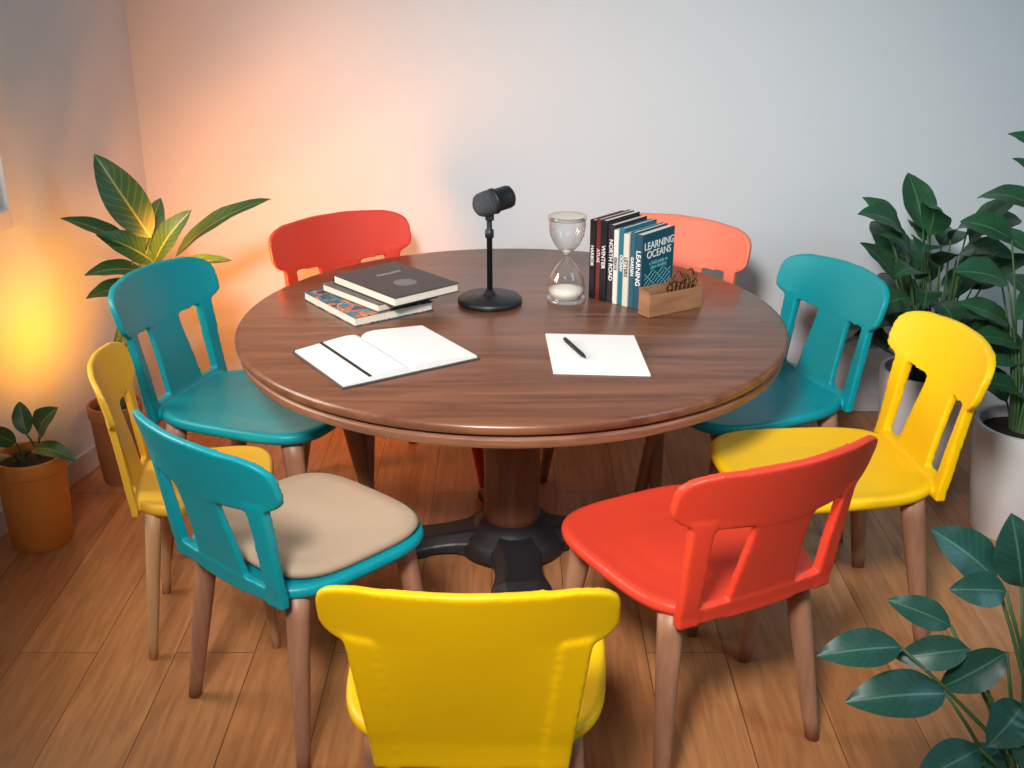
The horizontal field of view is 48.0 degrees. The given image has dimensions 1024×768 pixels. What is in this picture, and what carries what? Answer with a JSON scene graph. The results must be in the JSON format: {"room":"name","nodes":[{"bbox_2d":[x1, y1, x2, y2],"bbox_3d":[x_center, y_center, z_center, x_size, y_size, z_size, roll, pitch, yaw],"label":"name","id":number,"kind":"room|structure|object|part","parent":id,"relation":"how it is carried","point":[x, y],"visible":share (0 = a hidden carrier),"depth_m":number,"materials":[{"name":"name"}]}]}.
{"room":"meeting room","nodes":[
{"label":"meeting room","id":0,"kind":"room"},
{"bbox_2d":[0,0,164,508],"bbox_3d":[-1.980,-0.375,2.180,0.121,2.700,4.400,5,22,13],"label":"wall","id":1,"kind":"structure","parent":0,"point":[66,71],"depth_m":3.83,"materials":[{"name":"paint"}]},
{"bbox_2d":[0,74,23,232],"bbox_3d":[-1.763,-0.871,2.757,0.100,1.320,1.420,5,22,14],"label":"frame","id":2,"kind":"object","parent":1,"relation":"attached to","point":[11,217],"visible":1,"depth_m":3.53,"materials":[{"name":"white paint"}]},
{"bbox_2d":[0,399,158,537],"bbox_3d":[-1.917,0.850,2.638,0.014,0.085,4.388,5,22,14],"label":"baseboard","id":3,"kind":"structure","parent":1,"relation":"attached to","point":[88,460],"depth_m":4.04,"materials":[{"name":"white paint"}]},
{"bbox_2d":[0,411,1021,767],"bbox_3d":[0.000,1.043,2.399,6.400,0.100,5.300,0,21,0],"label":"floor","id":4,"kind":"structure","parent":0,"point":[80,687],"depth_m":3.09,"materials":[{"name":"brown wood"}]},
{"bbox_2d":[0,402,77,552],"bbox_3d":[-1.472,0.279,3.545,0.256,0.482,0.277,-9,23,-22],"label":"rubber plant","id":5,"kind":"object","parent":4,"relation":"on","point":[34,483],"visible":1,"depth_m":3.52,"materials":[{"name":"green plant"}]},
{"bbox_2d":[60,154,269,486],"bbox_3d":[-1.120,-0.195,3.837,0.681,1.151,0.240,0,21,0],"label":"rubber plant","id":6,"kind":"object","parent":4,"relation":"on","point":[147,238],"visible":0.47,"depth_m":3.71,"materials":[{"name":"green plant"}]},
{"bbox_3d":[-1.370,0.198,4.012,0.182,0.290,0.182,0,22,0],"label":"pot","id":7,"kind":"part","parent":6,"relation":"part of","materials":[{"name":"brown ceramic"}]},
{"bbox_2d":[87,342,280,660],"bbox_3d":[-0.857,0.291,3.087,0.431,0.795,0.385,-4,22,-9],"label":"dining chair","id":8,"kind":"object","parent":4,"relation":"on","point":[110,369],"visible":0.56,"depth_m":3.01,"materials":[{"name":"yellow plastic"}]},
{"bbox_3d":[-0.936,0.524,3.009,0.088,0.419,0.043,-20,29,-40],"label":"leg","id":9,"kind":"part","parent":8,"relation":"part of","materials":[{"name":"brown wood"}]},
{"bbox_3d":[-0.984,0.422,3.269,0.088,0.419,0.043,10,23,23],"label":"leg","id":10,"kind":"part","parent":8,"relation":"part of","materials":[{"name":"brown wood"}]},
{"bbox_3d":[-0.857,0.101,3.012,0.431,0.386,0.385,-4,22,-9],"label":"seat and backrest","id":11,"kind":"part","parent":8,"relation":"part of","materials":[{"name":"yellow plastic"}]},
{"bbox_3d":[-0.663,0.507,3.053,0.088,0.419,0.043,10,23,23],"label":"leg","id":12,"kind":"part","parent":8,"relation":"part of","materials":[{"name":"brown wood"}]},
{"bbox_2d":[108,257,369,558],"bbox_3d":[-0.808,0.088,3.518,0.678,0.857,0.500,7,23,17],"label":"dining chair","id":13,"kind":"object","parent":4,"relation":"on","point":[217,401],"visible":0.78,"depth_m":3.47,"materials":[{"name":"teal plastic"}]},
{"bbox_3d":[-1.022,0.322,3.479,0.130,0.451,0.059,-4,22,-10],"label":"leg","id":14,"kind":"part","parent":13,"relation":"part of","materials":[{"name":"brown wood"}]},
{"bbox_3d":[-0.808,-0.117,3.437,0.678,0.416,0.500,7,23,17],"label":"seat and backrest","id":15,"kind":"part","parent":13,"relation":"part of","materials":[{"name":"teal plastic"}]},
{"bbox_3d":[-0.904,0.194,3.804,0.059,0.451,0.130,-18,28,-38],"label":"leg","id":16,"kind":"part","parent":13,"relation":"part of","materials":[{"name":"brown wood"}]},
{"bbox_3d":[-0.611,0.373,3.349,0.059,0.451,0.130,-18,28,-38],"label":"leg","id":17,"kind":"part","parent":13,"relation":"part of","materials":[{"name":"brown wood"}]},
{"bbox_3d":[-0.492,0.245,3.674,0.130,0.451,0.059,-4,22,-10],"label":"leg","id":18,"kind":"part","parent":13,"relation":"part of","materials":[{"name":"brown wood"}]},
{"bbox_2d":[132,409,423,767],"bbox_3d":[-0.528,0.411,2.748,0.500,0.820,0.575,18,28,38],"label":"dining chair","id":19,"kind":"object","parent":4,"relation":"on","point":[279,543],"visible":0.97,"depth_m":2.60,"materials":[{"name":"teal plastic"}]},
{"bbox_3d":[-0.759,0.586,2.835,0.116,0.432,0.056,-6,22,-14],"label":"leg","id":20,"kind":"part","parent":19,"relation":"part of","materials":[{"name":"brown wood"}]},
{"bbox_3d":[-0.528,0.215,2.671,0.500,0.398,0.574,18,28,38],"label":"seat and backrest","id":21,"kind":"part","parent":19,"relation":"part of","materials":[{"name":"teal plastic"}]},
{"bbox_3d":[-0.482,0.675,2.608,0.056,0.432,0.116,3,22,7],"label":"leg","id":22,"kind":"part","parent":19,"relation":"part of","materials":[{"name":"brown wood"}]},
{"bbox_2d":[222,473,418,578],"bbox_3d":[-0.485,0.336,2.771,0.455,0.033,0.424,18,28,38],"label":"seat cushion","id":23,"kind":"object","parent":19,"relation":"on","point":[326,526],"depth_m":2.72,"materials":[{"name":"beige fabric"}]},
{"bbox_3d":[-0.238,0.573,2.867,0.116,0.432,0.056,-6,22,-14],"label":"leg","id":24,"kind":"part","parent":19,"relation":"part of","materials":[{"name":"brown wood"}]},
{"bbox_2d":[268,210,483,488],"bbox_3d":[-0.451,-0.088,3.922,0.542,0.889,0.624,-15,26,-34],"label":"dining chair","id":25,"kind":"object","parent":4,"relation":"on","point":[331,241],"visible":0.26,"depth_m":3.98,"materials":[{"name":"red plastic"}]},
{"bbox_3d":[-0.702,0.107,4.000,0.125,0.469,0.061,7,23,18],"label":"leg","id":26,"kind":"part","parent":25,"relation":"part of","materials":[{"name":"brown wood"}]},
{"bbox_3d":[-0.451,-0.301,3.838,0.542,0.432,0.623,-15,26,-34],"label":"seat and backrest","id":27,"kind":"part","parent":25,"relation":"part of","materials":[{"name":"red plastic"}]},
{"bbox_3d":[-0.462,0.225,3.702,0.061,0.469,0.125,-1,22,-3],"label":"leg","id":28,"kind":"part","parent":25,"relation":"part of","materials":[{"name":"brown wood"}]},
{"bbox_3d":[-0.141,0.137,3.925,0.125,0.469,0.061,7,23,18],"label":"leg","id":29,"kind":"part","parent":25,"relation":"part of","materials":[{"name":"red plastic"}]},
{"bbox_2d":[315,585,620,767],"bbox_3d":[-0.069,0.611,2.243,0.514,0.819,0.591,0,22,1],"label":"dining chair","id":30,"kind":"object","parent":4,"relation":"on","point":[507,679],"visible":1,"depth_m":1.94,"materials":[{"name":"yellow plastic"}]},
{"bbox_3d":[-0.260,0.842,2.184,0.057,0.432,0.119,14,26,32],"label":"leg","id":31,"kind":"part","parent":30,"relation":"part of","materials":[{"name":"brown wood"}]},
{"bbox_3d":[0.116,0.845,2.177,0.057,0.432,0.119,-13,25,-30],"label":"leg","id":32,"kind":"part","parent":30,"relation":"part of","materials":[{"name":"brown wood"}]},
{"bbox_3d":[0.124,0.706,2.531,0.057,0.432,0.119,14,26,32],"label":"leg","id":33,"kind":"part","parent":30,"relation":"part of","materials":[{"name":"brown wood"}]},
{"bbox_2d":[235,248,788,592],"bbox_3d":[0.000,0.153,3.500,1.584,0.750,1.584,0,21,0],"label":"round pedestal table","id":34,"kind":"object","parent":4,"relation":"on","point":[704,363],"visible":0.79,"depth_m":3.15,"materials":[{"name":"brown wood"}]},
{"bbox_2d":[304,288,432,326],"bbox_3d":[-0.435,-0.251,3.464,0.265,0.027,0.320,-15,26,-33],"label":"hardcover book","id":35,"kind":"object","parent":34,"relation":"on","point":[355,315],"visible":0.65,"depth_m":3.37,"materials":[{"name":"paper"}]},
{"bbox_2d":[322,281,437,312],"bbox_3d":[-0.400,-0.283,3.473,0.220,0.024,0.290,-18,28,-39],"label":"hardcover book","id":36,"kind":"object","parent":35,"relation":"on","point":[329,287],"visible":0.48,"depth_m":3.39,"materials":[{"name":"white paper"}]},
{"bbox_2d":[333,261,458,306],"bbox_3d":[-0.350,-0.303,3.454,0.235,0.028,0.320,-18,28,-38],"label":"hardcover book","id":37,"kind":"object","parent":36,"relation":"on","point":[395,284],"visible":1,"depth_m":3.41,"materials":[{"name":"black paper"}]},
{"bbox_2d":[292,325,479,389],"bbox_3d":[-0.335,-0.084,3.046,0.398,0.022,0.312,-13,25,-30],"label":"open notebook","id":38,"kind":"object","parent":34,"relation":"on","point":[349,361],"visible":1,"depth_m":3.01,"materials":[{"name":"white paper"}]},
{"bbox_2d":[458,186,521,311],"bbox_3d":[-0.067,-0.412,3.428,0.196,0.353,0.196,0,21,0],"label":"desk microphone","id":39,"kind":"object","parent":34,"relation":"on","point":[487,203],"visible":1,"depth_m":3.41,"materials":[{"name":"metal"}]},
{"bbox_2d":[472,189,497,216],"bbox_3d":[-0.084,-0.526,3.369,0.060,0.074,0.074,-20,28,-19],"label":"grille","id":40,"kind":"object","parent":39,"relation":"attached to","point":[485,203],"depth_m":3.34,"materials":[{"name":"metal"}]},
{"bbox_3d":[-0.067,-0.384,3.439,0.026,0.232,0.026,0,22,0],"label":"stem","id":41,"kind":"part","parent":39,"relation":"part of","materials":[{"name":"black metal"}]},
{"bbox_2d":[546,211,586,305],"bbox_3d":[0.165,-0.379,3.467,0.120,0.262,0.120,0,21,0],"label":"hourglass","id":42,"kind":"object","parent":34,"relation":"on","point":[564,294],"visible":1,"depth_m":3.47,"materials":[{"name":"clear glass"}]},
{"bbox_2d":[545,333,650,375],"bbox_3d":[0.222,-0.080,3.058,0.279,0.006,0.300,1,22,4],"label":"notepad","id":43,"kind":"object","parent":34,"relation":"on","point":[613,355],"visible":1,"depth_m":3.04,"materials":[{"name":"white paper"}]},
{"bbox_2d":[563,337,585,357],"bbox_3d":[0.168,-0.097,3.076,0.013,0.014,0.167,-7,23,-17],"label":"ballpoint pen","id":44,"kind":"object","parent":43,"relation":"on","point":[565,339],"visible":1,"depth_m":3.07,"materials":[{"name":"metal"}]},
{"bbox_2d":[589,209,674,309],"bbox_3d":[0.364,-0.382,3.492,0.195,0.250,0.170,18,28,38],"label":"books","id":45,"kind":"object","parent":34,"relation":"on","point":[629,251],"visible":0.94,"depth_m":3.44,"materials":[{"name":"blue paper"}]},
{"bbox_2d":[612,228,619,303],"bbox_3d":[0.363,-0.371,3.494,0.016,0.228,0.165,18,28,38],"label":"book","id":46,"kind":"object","parent":45,"relation":"on","point":[615,231],"depth_m":3.44,"materials":[{"name":"white paper"}]},
{"bbox_2d":[644,266,669,285],"bbox_3d":[0.435,-0.311,3.450,0.003,0.076,0.137,18,28,38],"label":"art","id":47,"kind":"object","parent":45,"relation":"on","point":[653,275],"depth_m":3.44,"materials":[{"name":"teal paper"}]},
{"bbox_2d":[638,268,702,317],"bbox_3d":[0.470,-0.275,3.398,0.200,0.120,0.052,-13,25,-29],"label":"box","id":48,"kind":"object","parent":34,"relation":"on","point":[678,295],"visible":1,"depth_m":3.39,"materials":[{"name":"brown wood"}]},
{"bbox_2d":[540,213,751,488],"bbox_3d":[0.455,-0.095,3.968,0.530,0.869,0.609,15,26,34],"label":"dining chair","id":49,"kind":"object","parent":4,"relation":"on","point":[699,243],"visible":0.16,"depth_m":3.98,"materials":[{"name":"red plastic"}]},
{"bbox_3d":[0.152,0.124,3.971,0.122,0.458,0.059,-7,23,-18],"label":"leg","id":50,"kind":"part","parent":49,"relation":"part of","materials":[{"name":"brown wood"}]},
{"bbox_3d":[0.466,0.210,3.753,0.059,0.458,0.122,1,22,3],"label":"leg","id":51,"kind":"part","parent":49,"relation":"part of","materials":[{"name":"brown wood"}]},
{"bbox_3d":[0.455,-0.303,3.886,0.530,0.422,0.609,15,26,34],"label":"seat and backrest","id":52,"kind":"part","parent":49,"relation":"part of","materials":[{"name":"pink plastic"}]},
{"bbox_2d":[561,435,877,767],"bbox_3d":[0.436,0.432,2.673,0.510,0.836,0.655,-11,24,-25],"label":"dining chair","id":53,"kind":"object","parent":4,"relation":"on","point":[696,551],"visible":1,"depth_m":2.48,"materials":[{"name":"red plastic"}]},
{"bbox_3d":[0.149,0.563,2.881,0.128,0.441,0.059,13,25,29],"label":"leg","id":54,"kind":"part","parent":53,"relation":"part of","materials":[{"name":"brown wood"}]},
{"bbox_3d":[0.342,0.700,2.534,0.059,0.441,0.128,1,22,3],"label":"leg","id":55,"kind":"part","parent":53,"relation":"part of","materials":[{"name":"brown wood"}]},
{"bbox_3d":[0.482,0.500,3.042,0.059,0.441,0.128,1,22,3],"label":"leg","id":56,"kind":"part","parent":53,"relation":"part of","materials":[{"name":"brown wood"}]},
{"bbox_3d":[0.436,0.232,2.594,0.510,0.406,0.655,-11,24,-25],"label":"seat and backrest","id":57,"kind":"part","parent":53,"relation":"part of","materials":[{"name":"red plastic"}]},
{"bbox_3d":[0.676,0.636,2.695,0.128,0.441,0.059,13,25,29],"label":"leg","id":58,"kind":"part","parent":53,"relation":"part of","materials":[{"name":"brown wood"}]},
{"bbox_2d":[634,254,889,542],"bbox_3d":[0.771,0.062,3.612,0.655,0.836,0.505,-9,23,-21],"label":"dining chair","id":59,"kind":"object","parent":4,"relation":"on","point":[844,293],"visible":0.62,"depth_m":3.57,"materials":[{"name":"teal plastic"}]},
{"bbox_3d":[0.458,0.221,3.749,0.127,0.441,0.058,3,22,7],"label":"leg","id":60,"kind":"part","parent":59,"relation":"part of","materials":[{"name":"brown wood"}]},
{"bbox_3d":[0.603,0.347,3.430,0.058,0.441,0.127,15,26,34],"label":"leg","id":61,"kind":"part","parent":59,"relation":"part of","materials":[{"name":"brown wood"}]},
{"bbox_3d":[0.771,-0.138,3.533,0.655,0.406,0.505,-9,23,-21],"label":"seat and backrest","id":62,"kind":"part","parent":59,"relation":"part of","materials":[{"name":"teal plastic"}]},
{"bbox_3d":[0.990,0.287,3.583,0.127,0.441,0.058,3,22,7],"label":"leg","id":63,"kind":"part","parent":59,"relation":"part of","materials":[{"name":"brown wood"}]},
{"bbox_2d":[709,311,995,662],"bbox_3d":[0.886,0.255,3.134,0.661,0.828,0.500,-3,22,-6],"label":"dining chair","id":64,"kind":"object","parent":4,"relation":"on","point":[958,363],"visible":0.79,"depth_m":3.08,"materials":[{"name":"yellow plastic"}]},
{"bbox_3d":[0.646,0.516,3.006,0.128,0.436,0.058,-15,26,-34],"label":"leg","id":65,"kind":"part","parent":64,"relation":"part of","materials":[{"name":"brown wood"}]},
{"bbox_3d":[0.886,0.057,3.056,0.661,0.402,0.500,-3,22,-6],"label":"seat and backrest","id":66,"kind":"part","parent":64,"relation":"part of","materials":[{"name":"yellow plastic"}]},
{"bbox_3d":[1.023,0.363,3.393,0.128,0.436,0.058,-15,26,-34],"label":"leg","id":67,"kind":"part","parent":64,"relation":"part of","materials":[{"name":"brown wood"}]},
{"bbox_3d":[1.067,0.497,3.053,0.128,0.436,0.058,9,23,22],"label":"leg","id":68,"kind":"part","parent":64,"relation":"part of","materials":[{"name":"brown wood"}]},
{"bbox_2d":[817,513,1023,767],"bbox_3d":[0.788,0.669,1.983,0.546,0.900,0.260,0,21,0],"label":"potted leafy plant","id":69,"kind":"object","parent":4,"relation":"on","point":[897,693],"visible":1,"depth_m":1.95,"materials":[{"name":"green plant"}]},
{"bbox_2d":[845,173,1023,471],"bbox_3d":[1.401,-0.161,3.905,0.653,1.036,0.638,0,21,0],"label":"potted leafy plant","id":70,"kind":"object","parent":4,"relation":"on","point":[897,254],"visible":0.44,"depth_m":3.84,"materials":[{"name":"green plant"}]},
{"bbox_3d":[1.430,0.130,4.049,0.300,0.390,0.300,0,22,0],"label":"pot","id":71,"kind":"part","parent":70,"relation":"part of","materials":[{"name":"white ceramic"}]},
{"bbox_2d":[953,131,1023,540],"bbox_3d":[1.663,-0.119,3.498,0.693,1.258,0.547,16,27,35],"label":"potted leafy plant","id":72,"kind":"object","parent":4,"relation":"on","point":[997,456],"visible":0.92,"depth_m":3.53,"materials":[{"name":"green plant"}]},
{"bbox_3d":[1.610,0.293,3.662,0.310,0.370,0.310,0,22,0],"label":"pot","id":73,"kind":"part","parent":72,"relation":"part of","materials":[{"name":"white ceramic"}]},
{"bbox_2d":[125,0,1023,390],"bbox_3d":[0.755,-1.172,4.203,4.490,2.700,0.120,0,21,0],"label":"wall","id":74,"kind":"structure","parent":0,"point":[773,121],"depth_m":4.22,"materials":[{"name":"paint"}]},
{"bbox_2d":[838,391,1021,410],"bbox_3d":[0.765,0.069,4.620,4.270,0.085,0.014,0,21,0],"label":"baseboard","id":75,"kind":"structure","parent":74,"relation":"attached to","point":[865,400],"depth_m":4.61,"materials":[{"name":"white paint"}]}
]}

